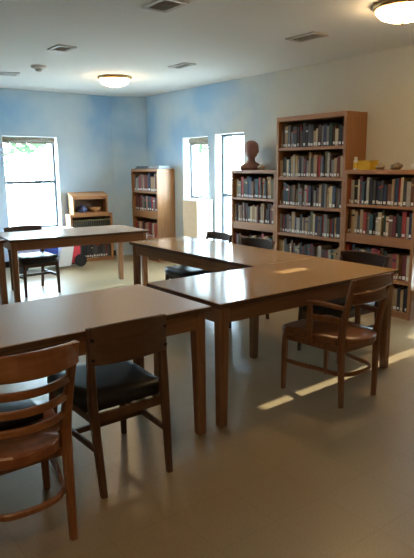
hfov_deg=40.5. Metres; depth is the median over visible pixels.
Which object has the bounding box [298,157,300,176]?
book
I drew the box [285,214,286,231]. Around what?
book
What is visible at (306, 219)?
book
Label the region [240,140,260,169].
bust
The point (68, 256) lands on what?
cart
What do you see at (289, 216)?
book
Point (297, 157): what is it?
book
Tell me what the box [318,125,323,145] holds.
book
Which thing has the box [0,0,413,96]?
ceiling
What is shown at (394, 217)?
book
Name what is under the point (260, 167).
seashell
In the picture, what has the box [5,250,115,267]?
baseboard
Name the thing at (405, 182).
book
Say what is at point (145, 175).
book
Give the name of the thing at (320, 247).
book
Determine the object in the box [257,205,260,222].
book
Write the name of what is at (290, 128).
book
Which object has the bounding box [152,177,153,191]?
book
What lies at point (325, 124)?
book
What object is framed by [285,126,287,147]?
book
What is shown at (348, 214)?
book
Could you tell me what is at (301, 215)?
book
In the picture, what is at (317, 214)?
book
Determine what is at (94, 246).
book
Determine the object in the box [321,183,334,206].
book
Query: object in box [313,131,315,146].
book
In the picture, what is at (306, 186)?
book
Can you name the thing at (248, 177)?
book
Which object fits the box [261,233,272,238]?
book
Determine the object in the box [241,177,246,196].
book
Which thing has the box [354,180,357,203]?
book
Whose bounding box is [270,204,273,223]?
book
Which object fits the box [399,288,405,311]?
book
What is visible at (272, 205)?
book
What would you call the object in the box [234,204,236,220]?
book
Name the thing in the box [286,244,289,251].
book
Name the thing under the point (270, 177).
book
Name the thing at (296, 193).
book
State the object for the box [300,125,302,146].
book
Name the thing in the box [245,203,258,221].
book
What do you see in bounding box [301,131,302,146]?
book
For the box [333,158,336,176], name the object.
book
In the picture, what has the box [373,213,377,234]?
book
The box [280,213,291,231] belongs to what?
book
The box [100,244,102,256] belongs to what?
book
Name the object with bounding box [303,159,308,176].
book
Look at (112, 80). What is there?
ceiling light
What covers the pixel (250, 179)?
book
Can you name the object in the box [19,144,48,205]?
tree
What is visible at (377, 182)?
book
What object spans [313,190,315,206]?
book
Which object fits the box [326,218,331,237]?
book
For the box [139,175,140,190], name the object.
book
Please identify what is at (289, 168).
book
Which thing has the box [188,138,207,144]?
roller shade
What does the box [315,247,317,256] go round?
book
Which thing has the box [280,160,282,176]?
book
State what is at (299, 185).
book
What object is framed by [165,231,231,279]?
dining chair
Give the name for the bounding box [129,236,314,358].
work table
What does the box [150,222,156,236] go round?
book
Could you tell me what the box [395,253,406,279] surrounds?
book
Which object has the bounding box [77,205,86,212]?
pot
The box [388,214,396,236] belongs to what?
book
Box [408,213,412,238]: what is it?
book
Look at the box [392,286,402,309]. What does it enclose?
book
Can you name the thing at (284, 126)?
book
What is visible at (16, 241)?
work table
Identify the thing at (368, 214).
book
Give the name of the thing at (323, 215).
book
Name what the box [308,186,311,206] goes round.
book
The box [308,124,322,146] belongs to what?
book
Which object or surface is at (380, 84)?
wall
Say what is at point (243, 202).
book
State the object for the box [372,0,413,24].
ceiling light
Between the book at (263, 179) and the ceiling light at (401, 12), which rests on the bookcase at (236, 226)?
the book at (263, 179)
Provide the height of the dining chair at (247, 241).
0.787 m
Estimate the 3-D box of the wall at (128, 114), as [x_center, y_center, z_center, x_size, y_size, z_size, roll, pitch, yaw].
[-1.280,-1.704,9.454,0.494,2.622,0.291,-9,14,-37]
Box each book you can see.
[86,245,89,257]
[93,245,95,256]
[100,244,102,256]
[107,243,109,255]
[134,175,138,190]
[136,195,139,209]
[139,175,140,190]
[140,195,142,209]
[141,174,147,190]
[145,175,147,190]
[147,196,155,210]
[148,174,153,190]
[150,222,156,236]
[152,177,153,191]
[154,224,156,237]
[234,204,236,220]
[234,232,245,243]
[235,179,236,196]
[237,203,242,220]
[238,181,240,196]
[239,232,249,244]
[240,205,242,220]
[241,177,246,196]
[242,202,253,220]
[244,179,245,197]
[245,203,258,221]
[247,176,258,197]
[248,206,249,221]
[249,177,258,197]
[250,206,252,221]
[251,181,253,197]
[254,179,255,197]
[254,207,256,222]
[256,179,257,197]
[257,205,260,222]
[258,177,266,197]
[259,206,260,222]
[260,178,261,198]
[261,203,273,222]
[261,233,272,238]
[262,178,266,198]
[264,181,266,198]
[265,209,266,223]
[267,177,269,198]
[267,204,269,223]
[269,177,273,198]
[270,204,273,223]
[271,179,273,198]
[271,205,272,223]
[279,239,283,250]
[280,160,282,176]
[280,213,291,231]
[281,131,282,147]
[282,214,284,231]
[283,125,291,147]
[283,157,290,176]
[283,182,296,204]
[284,237,296,251]
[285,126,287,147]
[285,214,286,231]
[286,160,288,176]
[286,184,297,204]
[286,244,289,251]
[287,214,291,232]
[288,126,293,147]
[288,159,290,176]
[288,186,289,204]
[289,216,290,232]
[290,186,291,204]
[291,157,292,176]
[291,211,305,232]
[291,239,302,252]
[292,185,297,205]
[293,155,306,176]
[293,242,300,252]
[294,126,299,146]
[295,156,307,176]
[295,189,297,205]
[296,217,299,233]
[297,127,299,146]
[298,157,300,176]
[298,183,311,205]
[299,188,304,205]
[299,241,312,253]
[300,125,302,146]
[300,214,310,233]
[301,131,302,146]
[301,157,308,176]
[302,190,304,205]
[303,123,315,146]
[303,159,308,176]
[303,218,304,234]
[304,185,317,205]
[305,217,307,234]
[306,126,307,146]
[306,160,308,176]
[306,187,307,205]
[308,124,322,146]
[308,152,320,176]
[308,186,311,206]
[308,216,310,234]
[310,125,317,146]
[310,158,313,176]
[310,211,323,235]
[310,243,322,255]
[311,186,318,206]
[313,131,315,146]
[313,155,324,176]
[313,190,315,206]
[313,213,324,235]
[315,216,317,235]
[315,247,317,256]
[316,128,317,145]
[316,187,318,206]
[317,156,322,176]
[317,216,319,235]
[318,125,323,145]
[318,185,321,206]
[318,244,331,256]
[319,216,322,236]
[320,157,322,176]
[321,126,323,145]
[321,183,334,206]
[321,248,334,257]
[322,156,324,176]
[322,215,323,236]
[323,123,329,145]
[323,214,337,236]
[324,152,338,176]
[324,184,335,207]
[326,126,328,145]
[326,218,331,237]
[327,153,340,176]
[327,188,329,207]
[328,123,342,145]
[328,248,337,258]
[329,155,342,176]
[329,186,332,207]
[330,219,331,237]
[331,160,333,176]
[331,218,334,237]
[332,125,338,145]
[332,186,341,207]
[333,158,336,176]
[334,218,335,237]
[335,128,338,145]
[336,188,341,207]
[336,217,339,238]
[337,156,339,176]
[338,125,341,144]
[339,156,342,176]
[339,189,341,208]
[342,125,343,144]
[346,243,356,249]
[347,214,349,232]
[349,178,359,202]
[349,209,351,232]
[350,180,354,203]
[351,209,360,232]
[352,243,366,250]
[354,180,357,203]
[354,211,359,232]
[357,179,359,203]
[357,215,359,233]
[359,176,373,203]
[359,209,372,233]
[361,182,364,203]
[363,211,374,233]
[364,180,366,203]
[366,177,378,204]
[366,212,377,234]
[369,179,382,204]
[369,214,373,234]
[371,246,384,252]
[372,180,380,204]
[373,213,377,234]
[375,181,380,204]
[375,217,377,234]
[377,212,381,235]
[378,182,380,204]
[380,180,391,204]
[380,247,392,254]
[381,210,394,235]
[382,184,387,205]
[383,214,394,235]
[383,249,396,255]
[385,216,388,236]
[387,184,391,205]
[387,252,396,267]
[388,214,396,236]
[390,254,392,267]
[391,179,394,205]
[392,216,396,236]
[392,252,403,279]
[392,284,402,307]
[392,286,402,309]
[394,178,399,205]
[395,213,401,237]
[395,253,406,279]
[396,286,407,310]
[397,216,401,237]
[398,178,400,205]
[398,253,409,279]
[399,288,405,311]
[400,177,413,206]
[401,211,412,238]
[401,254,409,280]
[402,181,407,206]
[402,289,405,311]
[404,287,407,312]
[405,217,408,238]
[405,255,409,281]
[406,181,411,206]
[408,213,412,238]
[410,178,413,206]
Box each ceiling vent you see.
[0,72,19,75]
[47,44,76,51]
[140,0,188,12]
[168,62,195,68]
[285,31,328,42]
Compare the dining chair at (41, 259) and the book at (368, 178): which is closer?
the book at (368, 178)
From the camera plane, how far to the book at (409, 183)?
5.31 m
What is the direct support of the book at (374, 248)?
on the bookcase at (401, 245)
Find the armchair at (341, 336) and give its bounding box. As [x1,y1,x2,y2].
[281,272,393,408]
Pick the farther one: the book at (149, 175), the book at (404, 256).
the book at (149, 175)
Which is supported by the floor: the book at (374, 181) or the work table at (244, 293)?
the work table at (244, 293)
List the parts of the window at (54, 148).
meeting rail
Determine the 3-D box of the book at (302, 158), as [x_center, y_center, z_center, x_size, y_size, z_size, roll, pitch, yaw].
[1.145,-1.274,6.376,0.187,0.225,0.035,-9,14,-37]
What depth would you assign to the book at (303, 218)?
6.41 m
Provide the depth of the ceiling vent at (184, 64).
6.37 m
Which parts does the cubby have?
panel, panel, rail, panel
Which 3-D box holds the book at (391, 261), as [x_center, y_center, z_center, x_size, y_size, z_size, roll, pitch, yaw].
[1.899,-0.132,5.618,0.185,0.244,0.026,-9,14,-37]
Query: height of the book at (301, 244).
0.226 m
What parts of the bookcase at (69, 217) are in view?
panel, panel, shelf, panel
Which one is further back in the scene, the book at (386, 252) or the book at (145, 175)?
the book at (145, 175)
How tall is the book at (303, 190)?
0.185 m
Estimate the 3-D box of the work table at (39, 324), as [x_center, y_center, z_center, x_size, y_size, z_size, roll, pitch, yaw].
[-0.860,0.558,2.897,1.658,0.745,0.759,-9,14,-37]
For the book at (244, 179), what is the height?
0.230 m
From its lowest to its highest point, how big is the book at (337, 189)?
0.209 m
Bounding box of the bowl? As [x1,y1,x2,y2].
[89,207,99,211]
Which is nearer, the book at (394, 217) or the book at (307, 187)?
the book at (394, 217)
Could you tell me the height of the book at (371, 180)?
0.252 m
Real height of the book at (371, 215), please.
0.209 m
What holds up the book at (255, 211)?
on the bookcase at (236, 226)
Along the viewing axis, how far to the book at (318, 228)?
6.25 m
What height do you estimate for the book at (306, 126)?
0.223 m
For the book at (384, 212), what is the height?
0.254 m
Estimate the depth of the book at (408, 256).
5.42 m
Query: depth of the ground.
25.14 m
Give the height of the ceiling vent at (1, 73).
0.015 m
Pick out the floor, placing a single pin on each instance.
(291, 472)
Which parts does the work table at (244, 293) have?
leg, leg, leg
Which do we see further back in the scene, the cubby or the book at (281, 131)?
the cubby
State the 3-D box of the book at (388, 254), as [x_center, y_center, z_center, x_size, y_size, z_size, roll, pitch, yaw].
[1.872,-0.138,5.644,0.163,0.246,0.048,-9,14,-37]
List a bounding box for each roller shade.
[1,137,54,143]
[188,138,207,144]
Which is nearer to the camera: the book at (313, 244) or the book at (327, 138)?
the book at (327, 138)
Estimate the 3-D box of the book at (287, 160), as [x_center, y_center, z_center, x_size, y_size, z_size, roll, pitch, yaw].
[1.008,-1.295,6.560,0.184,0.196,0.039,-9,14,-37]
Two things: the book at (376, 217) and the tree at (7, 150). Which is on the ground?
the tree at (7, 150)
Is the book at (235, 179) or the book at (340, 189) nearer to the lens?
the book at (340, 189)
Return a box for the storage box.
[358,160,378,169]
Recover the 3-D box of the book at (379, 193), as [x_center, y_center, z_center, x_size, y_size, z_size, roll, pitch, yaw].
[1.773,-0.857,5.612,0.159,0.230,0.025,-9,14,-37]
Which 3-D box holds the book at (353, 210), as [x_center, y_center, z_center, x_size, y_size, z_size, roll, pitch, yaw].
[1.601,-0.614,5.920,0.195,0.244,0.042,-9,14,-37]
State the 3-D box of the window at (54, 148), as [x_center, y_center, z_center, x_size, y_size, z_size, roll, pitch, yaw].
[-2.714,-1.478,8.676,0.845,1.405,0.179,-9,14,-37]
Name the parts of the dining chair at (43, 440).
seat, seat frame, leg, leg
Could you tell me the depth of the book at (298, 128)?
6.31 m
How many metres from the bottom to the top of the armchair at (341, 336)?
0.837 m
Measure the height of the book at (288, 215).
0.218 m
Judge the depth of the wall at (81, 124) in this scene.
8.87 m
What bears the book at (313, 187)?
on the bookcase at (354, 122)
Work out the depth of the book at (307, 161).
6.27 m
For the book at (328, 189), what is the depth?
6.09 m
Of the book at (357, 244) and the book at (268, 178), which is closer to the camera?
the book at (357, 244)
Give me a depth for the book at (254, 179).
6.99 m
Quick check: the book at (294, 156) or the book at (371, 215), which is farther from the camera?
the book at (294, 156)
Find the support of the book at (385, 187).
on the bookcase at (401, 245)
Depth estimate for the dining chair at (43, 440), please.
2.10 m
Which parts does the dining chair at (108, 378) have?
leg, leg, seat, seat frame, leg, panel, leg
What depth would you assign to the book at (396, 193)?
5.41 m
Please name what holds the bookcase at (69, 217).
on the floor
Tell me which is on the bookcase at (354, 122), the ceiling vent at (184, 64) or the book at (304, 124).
the book at (304, 124)
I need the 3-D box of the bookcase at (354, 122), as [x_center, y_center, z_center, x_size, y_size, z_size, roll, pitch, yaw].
[1.258,-0.813,6.400,0.334,2.033,1.014,-9,14,-37]
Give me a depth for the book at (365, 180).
5.69 m
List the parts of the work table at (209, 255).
leg, leg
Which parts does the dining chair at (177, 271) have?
seat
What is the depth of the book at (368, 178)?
5.66 m
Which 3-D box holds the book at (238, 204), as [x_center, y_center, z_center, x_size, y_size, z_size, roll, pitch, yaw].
[0.463,-0.879,7.347,0.156,0.222,0.040,-9,14,-37]
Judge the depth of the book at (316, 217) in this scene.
6.27 m
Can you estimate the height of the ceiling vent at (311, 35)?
0.015 m
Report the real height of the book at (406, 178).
0.272 m
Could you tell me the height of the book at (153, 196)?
0.224 m
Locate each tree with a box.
[3,143,46,213]
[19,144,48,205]
[195,136,231,159]
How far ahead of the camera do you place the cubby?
8.98 m
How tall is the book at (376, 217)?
0.184 m
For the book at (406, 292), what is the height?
0.249 m
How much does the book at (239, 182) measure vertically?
0.209 m
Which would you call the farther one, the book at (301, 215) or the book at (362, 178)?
the book at (301, 215)
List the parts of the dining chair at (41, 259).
leg, leg, seat frame, seat, leg, leg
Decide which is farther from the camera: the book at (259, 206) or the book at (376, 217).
the book at (259, 206)
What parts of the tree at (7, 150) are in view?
crown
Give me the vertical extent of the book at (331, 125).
0.230 m
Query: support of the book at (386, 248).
on the bookcase at (401, 245)
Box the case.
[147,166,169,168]
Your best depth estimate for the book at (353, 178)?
5.86 m
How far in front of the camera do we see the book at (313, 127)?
6.15 m
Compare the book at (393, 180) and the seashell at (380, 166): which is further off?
the seashell at (380, 166)
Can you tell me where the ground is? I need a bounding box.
[6,179,230,234]
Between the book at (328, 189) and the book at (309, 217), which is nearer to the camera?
the book at (328, 189)
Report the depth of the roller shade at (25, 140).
8.47 m
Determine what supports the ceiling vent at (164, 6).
in the ceiling
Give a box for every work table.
[0,225,149,302]
[0,239,7,304]
[0,284,211,435]
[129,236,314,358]
[146,257,398,427]
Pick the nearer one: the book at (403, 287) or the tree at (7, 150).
the book at (403, 287)
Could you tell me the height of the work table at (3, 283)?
0.730 m
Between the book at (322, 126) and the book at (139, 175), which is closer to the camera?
the book at (322, 126)
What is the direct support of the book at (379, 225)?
on the bookcase at (401, 245)
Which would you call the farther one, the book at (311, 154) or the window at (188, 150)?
the window at (188, 150)
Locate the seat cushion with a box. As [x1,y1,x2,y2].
[0,399,43,430]
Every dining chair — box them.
[0,340,79,540]
[3,225,60,297]
[47,314,172,498]
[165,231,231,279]
[205,237,274,328]
[297,250,389,350]
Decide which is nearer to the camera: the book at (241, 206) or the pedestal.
the book at (241, 206)
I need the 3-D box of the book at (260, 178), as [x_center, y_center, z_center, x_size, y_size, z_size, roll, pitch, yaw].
[0.723,-1.122,6.939,0.161,0.245,0.028,-9,14,-37]
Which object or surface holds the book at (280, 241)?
on the bookcase at (354, 122)
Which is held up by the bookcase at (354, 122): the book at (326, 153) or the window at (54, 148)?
the book at (326, 153)
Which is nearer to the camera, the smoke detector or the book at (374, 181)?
the book at (374, 181)
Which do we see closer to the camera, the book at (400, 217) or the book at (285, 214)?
the book at (400, 217)
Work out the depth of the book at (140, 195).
9.20 m
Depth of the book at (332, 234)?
6.08 m
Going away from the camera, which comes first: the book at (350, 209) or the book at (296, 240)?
the book at (350, 209)
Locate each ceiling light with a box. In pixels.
[97,74,131,87]
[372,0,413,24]
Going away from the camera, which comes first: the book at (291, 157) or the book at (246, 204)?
the book at (291, 157)
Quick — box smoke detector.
[31,65,45,71]
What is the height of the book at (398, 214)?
0.233 m
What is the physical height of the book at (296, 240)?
0.244 m
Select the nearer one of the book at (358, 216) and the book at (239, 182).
the book at (358, 216)
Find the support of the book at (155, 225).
on the bookcase at (164, 216)
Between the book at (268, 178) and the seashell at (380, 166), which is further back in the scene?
the book at (268, 178)
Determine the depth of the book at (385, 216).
5.56 m
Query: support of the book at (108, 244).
on the bookcase at (69, 217)
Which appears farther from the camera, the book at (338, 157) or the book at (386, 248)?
the book at (338, 157)
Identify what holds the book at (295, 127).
on the bookcase at (354, 122)
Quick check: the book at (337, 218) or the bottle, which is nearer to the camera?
the bottle
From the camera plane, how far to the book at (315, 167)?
6.16 m
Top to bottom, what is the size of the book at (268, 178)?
0.263 m
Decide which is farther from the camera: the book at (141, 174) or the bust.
the book at (141, 174)
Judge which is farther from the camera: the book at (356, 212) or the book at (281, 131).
the book at (281, 131)
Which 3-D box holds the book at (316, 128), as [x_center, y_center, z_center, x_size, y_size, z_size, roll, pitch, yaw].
[1.256,-1.548,6.146,0.162,0.192,0.023,-9,14,-37]
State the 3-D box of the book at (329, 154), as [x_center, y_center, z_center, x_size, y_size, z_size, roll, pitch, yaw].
[1.374,-1.234,6.076,0.187,0.260,0.026,-9,14,-37]
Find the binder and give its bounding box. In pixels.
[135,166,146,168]
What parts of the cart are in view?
white panel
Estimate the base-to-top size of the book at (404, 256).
0.253 m
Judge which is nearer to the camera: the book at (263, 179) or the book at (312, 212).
the book at (312, 212)
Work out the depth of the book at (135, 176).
9.26 m
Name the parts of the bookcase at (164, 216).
panel, shelf, shelf, panel, panel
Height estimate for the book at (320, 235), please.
0.222 m
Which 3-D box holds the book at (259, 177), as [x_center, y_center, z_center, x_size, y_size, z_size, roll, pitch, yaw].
[0.714,-1.134,6.972,0.175,0.256,0.035,-9,14,-37]
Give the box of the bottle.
[353,157,357,169]
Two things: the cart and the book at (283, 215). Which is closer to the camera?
the book at (283, 215)
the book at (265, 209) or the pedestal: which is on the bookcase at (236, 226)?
the book at (265, 209)
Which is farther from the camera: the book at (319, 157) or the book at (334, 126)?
the book at (319, 157)
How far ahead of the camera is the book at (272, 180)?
6.74 m
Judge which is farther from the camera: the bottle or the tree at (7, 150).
the tree at (7, 150)
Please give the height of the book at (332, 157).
0.232 m
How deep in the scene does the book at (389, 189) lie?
5.48 m
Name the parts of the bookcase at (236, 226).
panel, shelf, joint rail, shelf, panel, panel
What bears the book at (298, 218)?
on the bookcase at (354, 122)
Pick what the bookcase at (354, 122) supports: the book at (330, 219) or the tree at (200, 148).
the book at (330, 219)
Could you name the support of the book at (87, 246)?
on the bookcase at (69, 217)
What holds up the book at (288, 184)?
on the bookcase at (354, 122)
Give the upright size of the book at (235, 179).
0.225 m
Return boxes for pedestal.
[182,198,212,239]
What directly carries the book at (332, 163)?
on the bookcase at (354, 122)
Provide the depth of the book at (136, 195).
9.29 m
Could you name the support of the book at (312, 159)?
on the bookcase at (354, 122)
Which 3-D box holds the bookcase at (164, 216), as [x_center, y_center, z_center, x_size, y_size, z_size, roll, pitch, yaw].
[-0.877,-1.058,9.178,0.329,1.457,0.785,-9,14,-37]
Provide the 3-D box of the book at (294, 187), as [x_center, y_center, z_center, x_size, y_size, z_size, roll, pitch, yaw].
[1.064,-0.976,6.524,0.166,0.234,0.047,-9,14,-37]
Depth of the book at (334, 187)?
6.02 m
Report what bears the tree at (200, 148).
on the ground
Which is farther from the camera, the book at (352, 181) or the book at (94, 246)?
the book at (94, 246)
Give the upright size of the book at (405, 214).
0.257 m
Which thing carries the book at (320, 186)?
on the bookcase at (354, 122)
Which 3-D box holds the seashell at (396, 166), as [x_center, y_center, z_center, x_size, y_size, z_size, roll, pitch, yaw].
[1.870,-1.113,5.523,0.114,0.074,0.094,-3,12,-11]
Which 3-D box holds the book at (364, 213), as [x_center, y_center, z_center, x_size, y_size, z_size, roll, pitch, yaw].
[1.683,-0.581,5.800,0.183,0.224,0.037,-9,14,-37]
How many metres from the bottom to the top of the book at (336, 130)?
0.174 m
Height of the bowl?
0.076 m
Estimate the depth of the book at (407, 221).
5.38 m
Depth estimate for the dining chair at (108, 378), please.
2.63 m
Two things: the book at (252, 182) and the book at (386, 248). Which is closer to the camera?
the book at (386, 248)
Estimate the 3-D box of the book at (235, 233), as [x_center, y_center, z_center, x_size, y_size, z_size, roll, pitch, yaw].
[0.442,-0.493,7.449,0.167,0.257,0.046,-9,14,-37]
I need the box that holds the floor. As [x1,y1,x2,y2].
[0,255,413,557]
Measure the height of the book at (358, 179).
0.252 m
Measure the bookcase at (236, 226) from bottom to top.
1.440 m
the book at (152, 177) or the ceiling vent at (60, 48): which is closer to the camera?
the ceiling vent at (60, 48)
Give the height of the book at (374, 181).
0.244 m
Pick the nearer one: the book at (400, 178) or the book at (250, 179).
the book at (400, 178)
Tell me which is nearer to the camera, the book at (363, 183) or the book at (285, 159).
the book at (363, 183)
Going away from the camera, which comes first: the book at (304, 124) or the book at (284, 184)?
the book at (304, 124)
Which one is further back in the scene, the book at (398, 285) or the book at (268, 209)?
the book at (268, 209)
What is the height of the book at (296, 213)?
0.247 m
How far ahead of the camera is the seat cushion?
2.36 m
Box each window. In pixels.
[2,135,61,228]
[183,136,207,198]
[215,132,243,241]
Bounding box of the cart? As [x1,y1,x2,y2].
[9,226,86,273]
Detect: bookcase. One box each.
[65,212,113,261]
[131,169,175,261]
[231,170,275,249]
[275,111,367,258]
[342,170,413,320]
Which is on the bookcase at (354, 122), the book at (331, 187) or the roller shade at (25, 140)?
the book at (331, 187)
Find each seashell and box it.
[258,164,265,169]
[375,163,384,169]
[390,162,402,169]
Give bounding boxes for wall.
[0,88,116,261]
[111,96,147,254]
[146,45,413,242]
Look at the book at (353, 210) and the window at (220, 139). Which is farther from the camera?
the window at (220, 139)
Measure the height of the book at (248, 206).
0.195 m
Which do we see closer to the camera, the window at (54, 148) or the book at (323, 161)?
the book at (323, 161)
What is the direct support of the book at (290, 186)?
on the bookcase at (354, 122)
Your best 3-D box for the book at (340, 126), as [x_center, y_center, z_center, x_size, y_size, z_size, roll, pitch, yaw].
[1.455,-1.510,5.904,0.173,0.210,0.043,-9,14,-37]
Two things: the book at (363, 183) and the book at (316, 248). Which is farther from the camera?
the book at (316, 248)
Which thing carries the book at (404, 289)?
on the bookcase at (401, 245)
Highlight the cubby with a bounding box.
[67,191,107,214]
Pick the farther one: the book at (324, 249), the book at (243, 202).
the book at (243, 202)
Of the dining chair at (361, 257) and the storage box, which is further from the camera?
the storage box
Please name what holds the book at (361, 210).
on the bookcase at (401, 245)
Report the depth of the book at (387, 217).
5.55 m
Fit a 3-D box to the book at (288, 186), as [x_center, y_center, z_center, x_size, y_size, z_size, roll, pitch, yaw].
[1.019,-0.982,6.587,0.163,0.223,0.024,-9,14,-37]
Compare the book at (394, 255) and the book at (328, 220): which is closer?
the book at (394, 255)
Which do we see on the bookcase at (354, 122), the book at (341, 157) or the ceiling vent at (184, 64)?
the book at (341, 157)
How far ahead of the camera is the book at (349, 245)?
5.96 m
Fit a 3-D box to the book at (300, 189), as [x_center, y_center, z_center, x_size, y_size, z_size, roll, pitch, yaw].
[1.140,-0.944,6.452,0.194,0.199,0.042,-9,14,-37]
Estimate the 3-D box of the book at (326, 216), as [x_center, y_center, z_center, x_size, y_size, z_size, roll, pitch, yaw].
[1.367,-0.594,6.212,0.178,0.248,0.044,-9,14,-37]
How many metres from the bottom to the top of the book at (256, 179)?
0.236 m
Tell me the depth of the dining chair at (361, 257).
4.49 m
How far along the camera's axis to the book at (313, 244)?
6.37 m
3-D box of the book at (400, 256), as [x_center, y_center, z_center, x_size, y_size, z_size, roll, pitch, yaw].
[1.966,-0.121,5.544,0.189,0.251,0.039,-9,14,-37]
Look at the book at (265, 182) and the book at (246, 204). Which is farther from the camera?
the book at (246, 204)
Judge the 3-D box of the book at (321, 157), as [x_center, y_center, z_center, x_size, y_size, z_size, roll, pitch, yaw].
[1.327,-1.232,6.168,0.200,0.221,0.037,-9,14,-37]
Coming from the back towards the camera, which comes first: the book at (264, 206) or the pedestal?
the pedestal
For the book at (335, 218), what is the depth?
6.07 m
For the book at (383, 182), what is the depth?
5.54 m
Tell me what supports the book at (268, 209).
on the bookcase at (236, 226)
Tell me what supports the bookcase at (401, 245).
on the floor
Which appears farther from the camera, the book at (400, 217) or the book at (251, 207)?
the book at (251, 207)
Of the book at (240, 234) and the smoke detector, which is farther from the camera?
the book at (240, 234)
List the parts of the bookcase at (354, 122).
panel, shelf, shelf, shelf, shelf, panel, panel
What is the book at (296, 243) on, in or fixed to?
on the bookcase at (354, 122)
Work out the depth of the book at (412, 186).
5.28 m
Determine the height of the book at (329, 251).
0.193 m
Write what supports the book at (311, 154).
on the bookcase at (354, 122)
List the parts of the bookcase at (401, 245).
panel, joint rail, shelf, shelf, panel, shelf, shelf, panel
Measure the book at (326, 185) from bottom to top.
0.254 m
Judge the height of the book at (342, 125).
0.201 m
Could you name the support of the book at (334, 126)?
on the bookcase at (354, 122)
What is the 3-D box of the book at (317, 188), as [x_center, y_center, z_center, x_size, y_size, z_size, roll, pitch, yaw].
[1.286,-0.913,6.255,0.166,0.214,0.037,-9,14,-37]
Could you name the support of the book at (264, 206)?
on the bookcase at (236, 226)
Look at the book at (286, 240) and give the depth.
6.70 m

